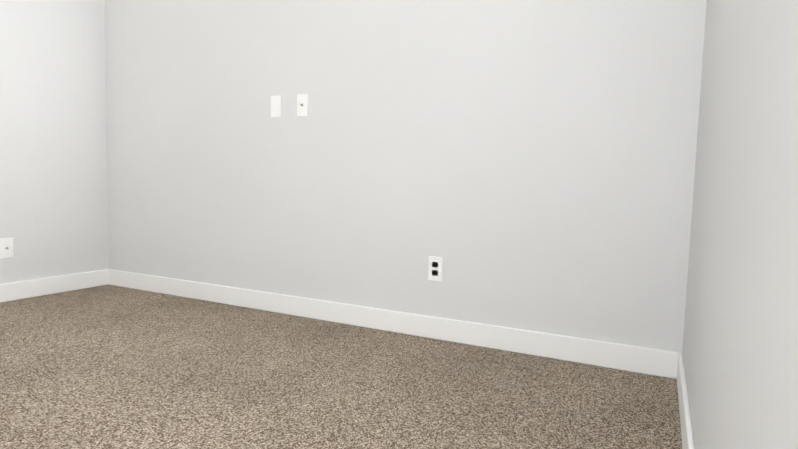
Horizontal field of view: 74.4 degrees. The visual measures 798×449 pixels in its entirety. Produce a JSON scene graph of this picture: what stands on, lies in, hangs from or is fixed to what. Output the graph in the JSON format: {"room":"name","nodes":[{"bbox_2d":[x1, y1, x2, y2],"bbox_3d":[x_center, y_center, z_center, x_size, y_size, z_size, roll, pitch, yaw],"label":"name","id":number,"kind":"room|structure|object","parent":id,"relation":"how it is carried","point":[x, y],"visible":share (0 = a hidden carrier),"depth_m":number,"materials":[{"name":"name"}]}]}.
{"room":"empty bedroom","nodes":[
{"label":"empty bedroom","id":0,"kind":"room"},
{"bbox_2d":[0,0,108,283],"bbox_3d":[-2.744,-0.872,1.966,0.150,2.740,3.390,4,5,26],"label":"wall","id":1,"kind":"structure","parent":0,"point":[53,180],"depth_m":3.17,"materials":[{"name":"paint"}]},
{"bbox_2d":[0,237,13,258],"bbox_3d":[-2.222,0.133,2.978,0.005,0.115,0.070,4,5,26],"label":"outlet","id":2,"kind":"object","parent":1,"relation":"attached to","point":[4,244],"visible":1,"depth_m":2.98,"materials":[{"name":"white plastic"}]},
{"bbox_2d":[0,269,108,302],"bbox_3d":[-2.706,0.446,2.030,0.014,0.105,3.390,4,5,26],"label":"baseboard","id":3,"kind":"structure","parent":1,"relation":"attached to","point":[11,291],"depth_m":3.20,"materials":[{"name":"white wood"}]},
{"bbox_2d":[0,285,681,448],"bbox_3d":[-1.189,0.656,1.287,3.710,0.120,3.690,4,5,26],"label":"floor","id":4,"kind":"structure","parent":0,"point":[108,367],"depth_m":1.87,"materials":[{"name":"carpet"}]},
{"bbox_2d":[105,0,706,352],"bbox_3d":[-0.362,-0.869,2.760,3.710,2.740,0.150,4,5,26],"label":"wall","id":5,"kind":"structure","parent":0,"point":[524,164],"depth_m":2.48,"materials":[{"name":"paint"}]},
{"bbox_2d":[271,95,281,116],"bbox_3d":[-0.663,-0.637,2.838,0.070,0.115,0.005,4,5,26],"label":"wall plate","id":6,"kind":"object","parent":5,"relation":"attached to","point":[276,104],"visible":1,"depth_m":2.83,"materials":[{"name":"white plastic"}]},
{"bbox_2d":[297,94,307,115],"bbox_3d":[-0.506,-0.627,2.760,0.070,0.115,0.005,4,5,26],"label":"plate","id":7,"kind":"object","parent":5,"relation":"attached to","point":[303,100],"visible":1,"depth_m":2.76,"materials":[{"name":"white plastic"}]},
{"bbox_2d":[108,269,679,378],"bbox_3d":[-0.434,0.449,2.787,3.410,0.105,0.014,4,5,26],"label":"baseboard","id":8,"kind":"structure","parent":5,"relation":"attached to","point":[651,361],"depth_m":2.49,"materials":[{"name":"white wood"}]},
{"bbox_2d":[428,256,442,281],"bbox_3d":[0.171,0.208,2.475,0.070,0.115,0.005,4,5,26],"label":"outlet","id":9,"kind":"object","parent":5,"relation":"attached to","point":[434,262],"visible":1,"depth_m":2.47,"materials":[{"name":"white plastic"}]},
{"bbox_2d":[682,0,797,448],"bbox_3d":[0.442,-0.666,0.391,0.150,2.740,3.390,4,5,26],"label":"wall","id":10,"kind":"structure","parent":0,"point":[740,350],"depth_m":0.74,"materials":[{"name":"paint"}]},
{"bbox_2d":[677,353,694,448],"bbox_3d":[0.334,0.642,0.527,0.014,0.105,3.390,4,5,26],"label":"baseboard","id":11,"kind":"structure","parent":10,"relation":"attached to","point":[686,430],"depth_m":1.57,"materials":[{"name":"white wood"}]}
]}

